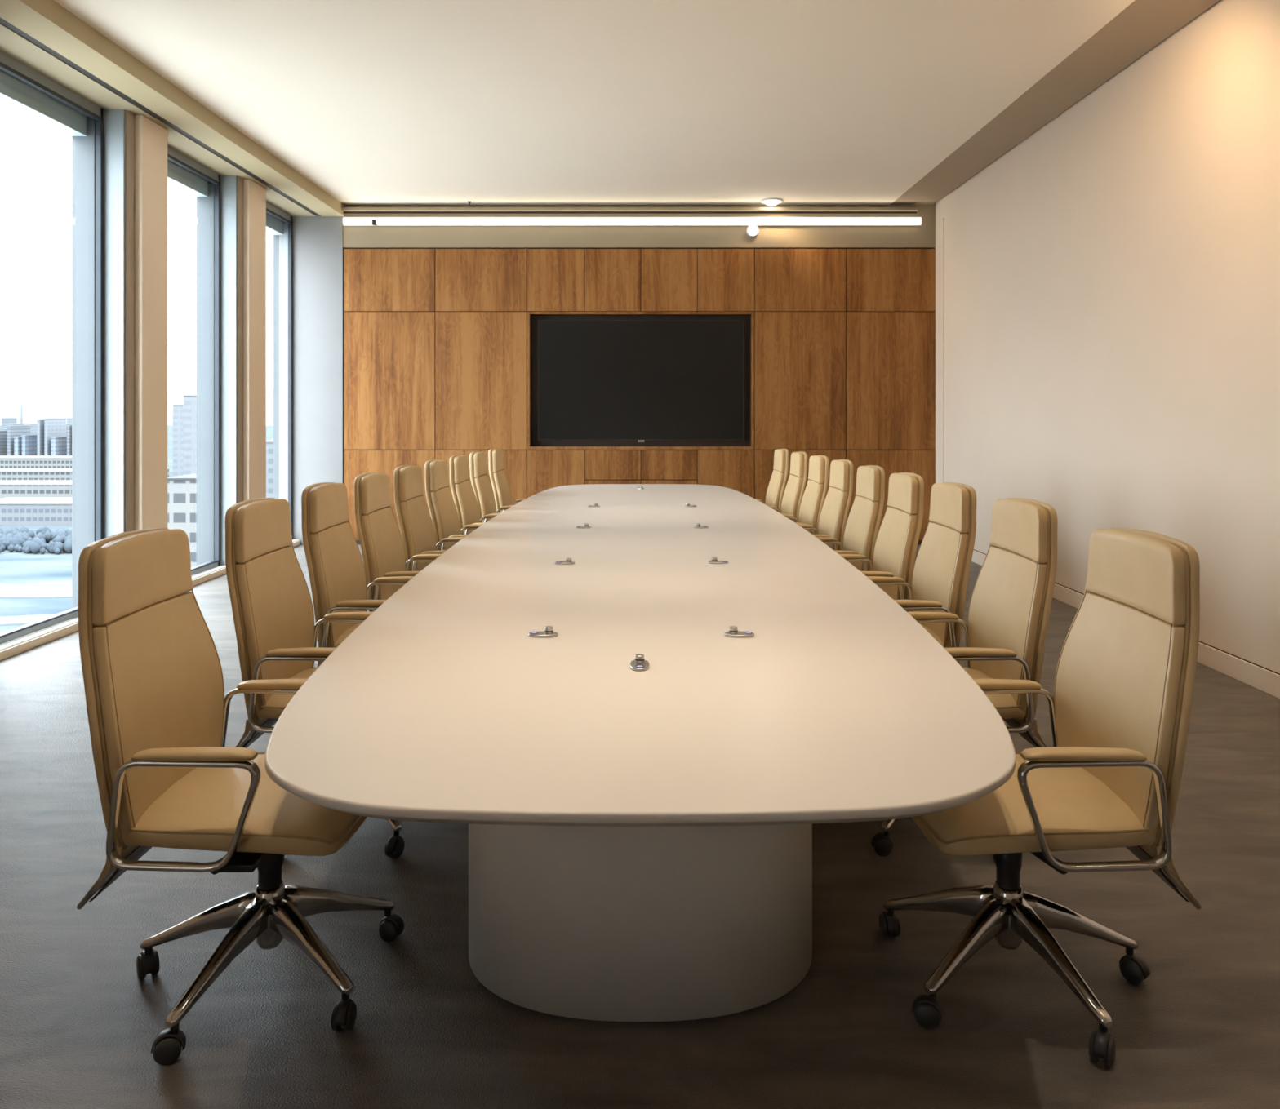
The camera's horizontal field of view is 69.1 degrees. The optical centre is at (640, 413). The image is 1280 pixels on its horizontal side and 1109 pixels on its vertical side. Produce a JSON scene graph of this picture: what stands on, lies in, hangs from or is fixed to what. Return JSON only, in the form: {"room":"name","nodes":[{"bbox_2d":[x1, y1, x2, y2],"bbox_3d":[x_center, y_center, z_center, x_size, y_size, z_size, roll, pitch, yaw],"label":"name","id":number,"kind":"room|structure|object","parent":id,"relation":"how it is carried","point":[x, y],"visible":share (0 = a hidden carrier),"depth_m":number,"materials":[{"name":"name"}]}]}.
{"room":"conference room","nodes":[
{"label":"conference room","id":0,"kind":"room"},
{"bbox_2d":[71,109,266,617],"bbox_3d":[-3.752,-0.305,7.689,0.405,3.850,2.453,0,0,0],"label":"wall","id":1,"kind":"structure","parent":0,"point":[135,146],"depth_m":6.71,"materials":[{"name":"beige paint"}]},
{"bbox_2d":[0,50,103,661],"bbox_3d":[-3.824,-0.355,5.820,0.303,3.550,1.400,0,0,0],"label":"window","id":2,"kind":"structure","parent":1,"relation":"in","point":[23,89],"depth_m":6.13,"materials":[{"name":"clear glass"}]},
{"bbox_2d":[0,22,315,216],"bbox_3d":[-3.740,-2.342,4.150,0.480,0.425,12.900,0,0,0],"label":"trim","id":3,"kind":"structure","parent":1,"relation":"attached to","point":[12,44],"depth_m":6.28,"materials":[{"name":"beige paint"}]},
{"bbox_2d":[167,146,226,586],"bbox_3d":[-3.824,-0.355,7.705,0.303,3.550,1.250,0,0,0],"label":"window","id":4,"kind":"structure","parent":1,"relation":"in","point":[184,174],"depth_m":8.27,"materials":[{"name":"clear glass"}]},
{"bbox_2d":[266,201,300,547],"bbox_3d":[-3.824,-0.355,9.482,0.303,3.550,1.135,0,0,0],"label":"window","id":5,"kind":"structure","parent":1,"relation":"in","point":[278,222],"depth_m":9.99,"materials":[{"name":"clear glass"}]},
{"bbox_2d":[273,235,279,498],"bbox_3d":[-3.913,-0.305,10.280,0.125,3.850,0.440,0,0,0],"label":"window frame","id":6,"kind":"structure","parent":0,"point":[276,237],"depth_m":10.06,"materials":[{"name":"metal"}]},
{"bbox_2d":[53,0,1134,204],"bbox_3d":[-0.250,-2.405,3.885,5.900,0.300,12.370,0,0,0],"label":"ceiling","id":7,"kind":"structure","parent":0,"point":[372,102],"depth_m":6.38,"materials":[{"name":"paint"}]},
{"bbox_2d":[760,197,783,205],"bbox_3d":[1.393,-2.230,9.830,0.239,0.051,0.239,0,0,0],"label":"recessed light","id":8,"kind":"object","parent":7,"relation":"in","point":[772,201],"visible":1,"depth_m":9.78,"materials":[{"name":"white paint"}]},
{"bbox_2d":[279,203,935,545],"bbox_3d":[-0.225,-0.568,10.290,7.350,3.975,0.520,0,0,0],"label":"wall","id":9,"kind":"structure","parent":0,"point":[441,322],"depth_m":10.04,"materials":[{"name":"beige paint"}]},
{"bbox_2d":[0,0,344,216],"bbox_3d":[-3.320,-2.342,3.875,0.240,0.425,12.350,0,0,0],"label":"ceiling bulkhead","id":10,"kind":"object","parent":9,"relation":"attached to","point":[48,22],"depth_m":6.18,"materials":[{"name":"beige paint"}]},
{"bbox_2d":[341,207,918,211],"bbox_3d":[-0.110,-2.195,9.994,6.180,0.030,0.088,0,0,0],"label":"trim","id":11,"kind":"structure","parent":9,"relation":"attached to","point":[344,209],"depth_m":9.95,"materials":[{"name":"beige paint"}]},
{"bbox_2d":[343,211,916,213],"bbox_3d":[-0.110,-2.168,10.024,6.180,0.018,0.028,0,0,0],"label":"trim","id":12,"kind":"structure","parent":9,"relation":"attached to","point":[344,212],"depth_m":10.01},
{"bbox_2d":[342,217,921,226],"bbox_3d":[-0.087,-2.074,10.007,6.238,0.090,0.062,0,0,0],"label":"linear light","id":13,"kind":"object","parent":9,"relation":"attached to","point":[347,221],"visible":1,"depth_m":9.98,"materials":[{"name":"beige plastic"}]},
{"bbox_2d":[342,217,921,223],"bbox_3d":[-0.087,-2.074,10.000,6.218,0.062,0.035,0,0,0],"label":"diffuser","id":14,"kind":"object","parent":13,"relation":"attached to","point":[345,220],"depth_m":9.98,"materials":[{"name":"beige"}]},
{"bbox_2d":[537,319,744,442],"bbox_3d":[0.010,-0.355,10.159,2.253,1.337,0.091,0,0,0],"label":"television","id":15,"kind":"object","parent":9,"relation":"attached to","point":[641,380],"visible":1,"depth_m":10.12,"materials":[{"name":"black plastic"}]},
{"bbox_2d":[746,224,759,237],"bbox_3d":[1.213,-1.970,10.008,0.132,0.132,0.060,0,0,0],"label":"spotlight","id":16,"kind":"object","parent":9,"relation":"attached to","point":[753,230],"visible":1,"depth_m":9.99,"materials":[{"name":"white paint"}]},
{"bbox_2d":[0,544,1279,1108],"bbox_3d":[-0.265,1.545,4.150,7.430,0.250,12.900,0,0,0],"label":"floor","id":17,"kind":"structure","parent":0,"point":[79,1027],"depth_m":2.31,"materials":[{"name":"grey carpet"}]},
{"bbox_2d":[76,528,404,1066],"bbox_3d":[-0.982,0.860,2.337,0.666,1.120,0.658,0,0,4],"label":"chair","id":18,"kind":"object","parent":17,"relation":"on","point":[157,708],"visible":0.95,"depth_m":2.20,"materials":[{"name":"beige leather"}]},
{"bbox_2d":[224,497,404,857],"bbox_3d":[-1.018,0.860,3.247,0.705,1.120,0.637,0,0,0],"label":"chair","id":19,"kind":"object","parent":17,"relation":"on","point":[276,631],"visible":0.62,"depth_m":3.09,"materials":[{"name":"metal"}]},
{"bbox_2d":[301,482,413,666],"bbox_3d":[-1.046,0.860,3.953,0.716,1.120,0.648,0,0,0],"label":"chair","id":20,"kind":"object","parent":17,"relation":"on","point":[335,562],"visible":0.52,"depth_m":3.87,"materials":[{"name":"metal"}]},
{"bbox_2d":[354,472,441,612],"bbox_3d":[-1.040,0.860,4.687,0.717,1.120,0.648,0,0,0],"label":"chair","id":21,"kind":"object","parent":17,"relation":"on","point":[383,552],"visible":0.42,"depth_m":4.56,"materials":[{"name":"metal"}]},
{"bbox_2d":[393,465,464,571],"bbox_3d":[-1.018,0.860,5.320,0.749,1.120,0.683,0,0,0],"label":"chair","id":22,"kind":"object","parent":17,"relation":"on","point":[415,521],"visible":0.34,"depth_m":5.23,"materials":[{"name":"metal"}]},
{"bbox_2d":[424,459,483,550],"bbox_3d":[-1.036,0.860,6.002,0.666,1.120,0.658,0,0,4],"label":"chair","id":23,"kind":"object","parent":17,"relation":"on","point":[442,506],"visible":0.38,"depth_m":5.89,"materials":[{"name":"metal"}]},
{"bbox_2d":[448,455,498,534],"bbox_3d":[-0.978,0.860,6.620,0.749,1.120,0.683,0,0,0],"label":"chair","id":24,"kind":"object","parent":17,"relation":"on","point":[464,500],"visible":0.32,"depth_m":6.51,"materials":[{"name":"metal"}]},
{"bbox_2d":[469,451,511,522],"bbox_3d":[-0.985,0.860,7.252,0.666,1.120,0.658,0,0,4],"label":"chair","id":25,"kind":"object","parent":17,"relation":"on","point":[481,485],"visible":0.42,"depth_m":7.13,"materials":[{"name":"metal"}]},
{"bbox_2d":[488,448,525,513],"bbox_3d":[-0.908,0.860,7.850,0.749,1.120,0.683,0,0,0],"label":"chair","id":26,"kind":"object","parent":17,"relation":"on","point":[501,490],"visible":0.34,"depth_m":7.70,"materials":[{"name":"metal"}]},
{"bbox_2d":[264,484,1015,1022],"bbox_3d":[0.000,1.050,5.265,1.950,0.740,7.374,0,0,0],"label":"conference table","id":27,"kind":"object","parent":17,"relation":"on","point":[640,842],"visible":1,"depth_m":2.19,"materials":[{"name":"white laminate"}]},
{"bbox_2d":[528,626,558,637],"bbox_3d":[-0.297,0.667,2.841,0.091,0.026,0.052,0,0,0],"label":"fitting","id":28,"kind":"object","parent":27,"relation":"on","point":[548,633],"visible":1,"depth_m":2.83,"materials":[{"name":"silver metal"}]},
{"bbox_2d":[554,557,574,564],"bbox_3d":[-0.341,0.667,4.197,0.091,0.026,0.052,0,0,0],"label":"fitting","id":29,"kind":"object","parent":27,"relation":"on","point":[568,561],"visible":1,"depth_m":4.18,"materials":[{"name":"silver metal"}]},
{"bbox_2d":[575,523,591,528],"bbox_3d":[-0.338,0.667,5.513,0.091,0.026,0.052,0,0,0],"label":"fitting","id":30,"kind":"object","parent":27,"relation":"on","point":[586,525],"visible":1,"depth_m":5.50,"materials":[{"name":"silver metal"}]},
{"bbox_2d":[587,503,599,507],"bbox_3d":[-0.338,0.667,6.755,0.091,0.026,0.052,0,0,0],"label":"fitting","id":31,"kind":"object","parent":27,"relation":"on","point":[595,504],"visible":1,"depth_m":6.74,"materials":[{"name":"silver metal"}]},
{"bbox_2d":[630,653,648,671],"bbox_3d":[-0.002,0.667,2.494,0.052,0.026,0.091,0,0,0],"label":"fitting","id":32,"kind":"object","parent":27,"relation":"on","point":[639,664],"visible":1,"depth_m":2.49,"materials":[{"name":"silver metal"}]},
{"bbox_2d":[684,503,696,506],"bbox_3d":[0.365,0.667,6.755,0.091,0.026,0.052,0,0,0],"label":"fitting","id":33,"kind":"object","parent":27,"relation":"on","point":[687,504],"visible":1,"depth_m":6.74,"materials":[{"name":"silver metal"}]},
{"bbox_2d":[693,523,708,528],"bbox_3d":[0.360,0.667,5.513,0.091,0.026,0.052,0,0,0],"label":"fitting","id":34,"kind":"object","parent":27,"relation":"on","point":[697,525],"visible":1,"depth_m":5.50,"materials":[{"name":"silver metal"}]},
{"bbox_2d":[708,557,728,564],"bbox_3d":[0.354,0.667,4.215,0.091,0.026,0.052,0,0,0],"label":"fitting","id":35,"kind":"object","parent":27,"relation":"on","point":[714,561],"visible":1,"depth_m":4.20,"materials":[{"name":"silver metal"}]},
{"bbox_2d":[724,626,754,637],"bbox_3d":[0.303,0.667,2.841,0.091,0.026,0.052,0,0,0],"label":"fitting","id":36,"kind":"object","parent":27,"relation":"on","point":[733,633],"visible":1,"depth_m":2.83,"materials":[{"name":"silver metal"}]},
{"bbox_2d":[755,448,788,512],"bbox_3d":[0.880,0.860,7.870,0.749,1.120,0.683,0,0,0],"label":"chair","id":37,"kind":"object","parent":17,"relation":"on","point":[775,492],"visible":0.31,"depth_m":7.69,"materials":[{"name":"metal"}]},
{"bbox_2d":[768,451,807,522],"bbox_3d":[0.958,0.860,7.248,0.666,1.120,0.658,0,0,4],"label":"chair","id":38,"kind":"object","parent":17,"relation":"on","point":[795,486],"visible":0.44,"depth_m":7.11,"materials":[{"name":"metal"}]},
{"bbox_2d":[782,455,828,534],"bbox_3d":[0.960,0.860,6.640,0.749,1.120,0.683,0,0,0],"label":"chair","id":39,"kind":"object","parent":17,"relation":"on","point":[812,501],"visible":0.32,"depth_m":6.51,"materials":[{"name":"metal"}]},
{"bbox_2d":[797,459,853,550],"bbox_3d":[1.020,0.860,5.998,0.666,1.120,0.658,0,0,4],"label":"chair","id":40,"kind":"object","parent":17,"relation":"on","point":[835,508],"visible":0.3,"depth_m":5.88,"materials":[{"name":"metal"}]},
{"bbox_2d":[816,465,884,571],"bbox_3d":[1.008,0.860,5.340,0.749,1.120,0.683,0,0,0],"label":"chair","id":41,"kind":"object","parent":17,"relation":"on","point":[863,523],"visible":0.36,"depth_m":5.22,"materials":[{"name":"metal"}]},
{"bbox_2d":[839,472,924,612],"bbox_3d":[1.037,0.860,4.676,0.713,1.120,0.679,0,0,0],"label":"chair","id":42,"kind":"object","parent":17,"relation":"on","point":[895,546],"visible":0.39,"depth_m":4.56,"materials":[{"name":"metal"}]},
{"bbox_2d":[866,482,976,664],"bbox_3d":[1.030,0.860,3.954,0.734,1.120,0.661,0,0,0],"label":"chair","id":43,"kind":"object","parent":17,"relation":"on","point":[942,565],"visible":0.44,"depth_m":3.87,"materials":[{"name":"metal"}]},
{"bbox_2d":[871,497,1057,861],"bbox_3d":[1.052,0.860,3.229,0.678,1.120,0.658,0,0,-8],"label":"chair","id":44,"kind":"object","parent":17,"relation":"on","point":[1006,629],"visible":0.51,"depth_m":3.09,"materials":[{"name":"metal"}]},
{"bbox_2d":[879,528,1201,1066],"bbox_3d":[0.976,0.860,2.333,0.666,1.120,0.658,0,0,4],"label":"chair","id":45,"kind":"object","parent":17,"relation":"on","point":[1120,707],"visible":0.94,"depth_m":2.20,"materials":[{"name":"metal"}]},
{"bbox_2d":[935,0,1279,673],"bbox_3d":[3.320,-0.542,4.150,0.260,4.025,12.900,0,0,0],"label":"wall","id":46,"kind":"structure","parent":0,"point":[1112,277],"depth_m":5.87,"materials":[{"name":"white paint"}]},
{"bbox_2d":[941,217,944,483],"bbox_3d":[3.184,-0.367,9.780,0.012,3.375,0.060,0,0,0],"label":"trim","id":47,"kind":"structure","parent":46,"relation":"attached to","point":[942,219],"depth_m":9.77,"materials":[{"name":"white paint"}]},
{"bbox_2d":[891,0,1218,204],"bbox_3d":[2.933,-2.407,3.875,0.465,0.296,12.350,0,0,0],"label":"ceiling bulkhead","id":48,"kind":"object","parent":46,"relation":"attached to","point":[1143,24],"depth_m":6.41,"materials":[{"name":"brown paint"}]},
{"bbox_2d":[971,549,1279,698],"bbox_3d":[3.183,1.363,3.850,0.014,0.115,12.300,0,0,0],"label":"baseboard","id":49,"kind":"structure","parent":46,"relation":"attached to","point":[1264,680],"depth_m":5.03,"materials":[{"name":"white paint"}]},
{"bbox_3d":[-0.225,-0.543,-2.400,7.350,4.025,0.200,0,0,0],"label":"wall","id":50,"kind":"structure","parent":0,"visible":0},
{"bbox_2d":[0,17,319,215],"bbox_3d":[-3.470,-2.345,3.875,0.060,0.419,12.350,0,0,0],"label":"trim","id":51,"kind":"structure","parent":50,"relation":"attached to","point":[2,21],"depth_m":6.36,"materials":[{"name":"beige paint"}]},
{"label":"outside","id":52,"kind":"structure","parent":0,"visible":0},
{"bbox_2d":[0,426,273,633],"bbox_3d":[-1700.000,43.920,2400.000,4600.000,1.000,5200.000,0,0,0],"label":"ground","id":53,"kind":"structure","parent":52,"point":[46,570],"depth_m":252.14,"materials":[{"name":"white"}]},
{"bbox_2d":[0,430,7,455],"bbox_3d":[-626.400,30.039,915.000,5.780,26.761,30.600,0,0,0],"label":"block","id":54,"kind":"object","parent":53,"relation":"on","point":[3,433],"visible":0.39,"depth_m":910.21,"materials":[{"name":"grey concrete"}]},
{"bbox_2d":[1,417,17,427],"bbox_3d":[-1137.653,25.585,1675.000,7.687,35.670,30.600,0,0,0],"label":"block","id":55,"kind":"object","parent":53,"relation":"on","point":[5,421],"visible":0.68,"depth_m":1665.58,"materials":[{"name":"grey concrete"}]},
{"bbox_2d":[13,436,22,455],"bbox_3d":[-604.800,33.050,915.000,4.526,20.741,30.600,0,0,0],"label":"block","id":56,"kind":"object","parent":53,"relation":"on","point":[17,440],"visible":0.29,"depth_m":900.05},
{"bbox_2d":[6,425,31,455],"bbox_3d":[-612.000,27.552,915.000,3.858,31.737,30.600,0,0,0],"label":"block","id":57,"kind":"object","parent":53,"relation":"on","point":[13,431],"visible":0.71,"depth_m":904.46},
{"bbox_2d":[8,423,29,425],"bbox_3d":[-738.293,27.640,1105.000,4.866,31.559,30.600,0,0,0],"label":"block","id":58,"kind":"object","parent":53,"relation":"on","point":[9,424],"visible":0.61,"depth_m":1097.93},
{"bbox_2d":[20,400,22,423],"bbox_3d":[-1045.620,10.420,1570.000,4.800,66.000,4.800,0,0,0],"label":"mast","id":59,"kind":"object","parent":53,"relation":"on","point":[21,409],"visible":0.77,"depth_m":1568.88,"materials":[{"name":"metal"}]},
{"bbox_2d":[21,435,36,455],"bbox_3d":[-597.600,32.245,915.000,3.931,22.350,30.600,0,0,0],"label":"block","id":60,"kind":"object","parent":53,"relation":"on","point":[28,442],"visible":0.54,"depth_m":905.56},
{"bbox_2d":[23,423,36,435],"bbox_3d":[-720.853,27.971,1105.000,5.242,30.898,30.600,0,0,0],"label":"block","id":61,"kind":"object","parent":53,"relation":"on","point":[33,426],"visible":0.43,"depth_m":1100.08,"materials":[{"name":"grey concrete"}]},
{"bbox_2d":[0,583,71,626],"bbox_3d":[-148.864,43.270,209.981,222.974,0.300,111.932,0,0,0],"label":"street","id":62,"kind":"structure","parent":53,"relation":"on","point":[6,591],"depth_m":221.05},
{"bbox_2d":[0,497,71,525],"bbox_3d":[-226.560,39.134,373.000,72.600,8.572,26.600,0,0,0],"label":"building","id":63,"kind":"structure","parent":53,"relation":"on","point":[14,511],"depth_m":360.03,"materials":[{"name":"white concrete"}]},
{"bbox_2d":[0,526,71,555],"bbox_3d":[-214.809,41.387,305.163,105.343,4.066,42.848,0,0,0],"label":"trees","id":64,"kind":"object","parent":53,"relation":"on","point":[15,540],"visible":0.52,"depth_m":297.17,"materials":[{"name":"plant"}]},
{"bbox_2d":[0,480,71,497],"bbox_3d":[-303.307,38.459,453.000,94.467,9.921,26.600,0,0,0],"label":"building","id":65,"kind":"structure","parent":53,"relation":"on","point":[8,488],"depth_m":440.04,"materials":[{"name":"white concrete"}]},
{"bbox_2d":[0,455,71,468],"bbox_3d":[-432.640,36.899,653.000,141.400,13.041,26.600,0,0,0],"label":"building","id":66,"kind":"structure","parent":53,"relation":"on","point":[6,461],"depth_m":639.95,"materials":[{"name":"white concrete"}]},
{"bbox_2d":[36,419,44,455],"bbox_3d":[-583.200,24.776,915.000,3.160,37.288,30.600,0,0,0],"label":"block","id":67,"kind":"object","parent":53,"relation":"on","point":[40,423],"visible":0.29,"depth_m":901.15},
{"bbox_2d":[44,417,66,455],"bbox_3d":[-576.000,24.093,915.000,3.425,38.654,30.600,0,0,0],"label":"block","id":68,"kind":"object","parent":53,"relation":"on","point":[53,427],"visible":0.71,"depth_m":906.89,"materials":[{"name":"grey concrete"}]},
{"bbox_2d":[50,436,66,455],"bbox_3d":[-568.800,33.150,915.000,5.346,20.541,30.600,0,0,0],"label":"block","id":69,"kind":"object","parent":53,"relation":"on","point":[58,444],"visible":0.54,"depth_m":904.46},
{"bbox_2d":[66,425,71,455],"bbox_3d":[-554.400,27.505,915.000,3.185,31.829,30.600,0,0,0],"label":"block","id":70,"kind":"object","parent":53,"relation":"on","point":[68,427],"visible":0.29,"depth_m":900.05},
{"bbox_2d":[66,417,71,423],"bbox_3d":[-905.520,25.373,1485.000,4.984,36.094,30.600,0,0,0],"label":"block","id":71,"kind":"object","parent":53,"relation":"on","point":[68,420],"visible":0.14,"depth_m":1470.05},
{"bbox_2d":[0,468,169,479],"bbox_3d":[-334.187,37.865,533.000,115.000,11.111,26.600,0,0,0],"label":"building","id":72,"kind":"structure","parent":53,"relation":"on","point":[5,473],"depth_m":520.02,"materials":[{"name":"white concrete"}]},
{"bbox_2d":[172,404,183,476],"bbox_3d":[-258.960,19.145,522.773,6.147,48.551,6.147,0,0,0],"label":"office tower","id":73,"kind":"structure","parent":53,"relation":"on","point":[178,409],"depth_m":520.02,"materials":[{"name":"white concrete"}]},
{"bbox_2d":[167,473,196,568],"bbox_3d":[-83.187,27.630,179.000,8.533,31.580,18.600,0,0,0],"label":"apartment block","id":74,"kind":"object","parent":53,"relation":"on","point":[181,490],"visible":0.04,"depth_m":169.98,"materials":[{"name":"concrete"}]},
{"bbox_2d":[182,395,196,475],"bbox_3d":[-203.000,17.538,423.640,7.880,51.764,7.880,0,0,0],"label":"office tower","id":75,"kind":"structure","parent":53,"relation":"on","point":[189,401],"depth_m":420.00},
{"bbox_2d":[266,440,273,497],"bbox_3d":[-120.800,26.210,312.500,8.600,34.420,25.600,0,0,0],"label":"office block","id":76,"kind":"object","parent":53,"relation":"on","point":[269,443],"visible":0.11,"depth_m":300.01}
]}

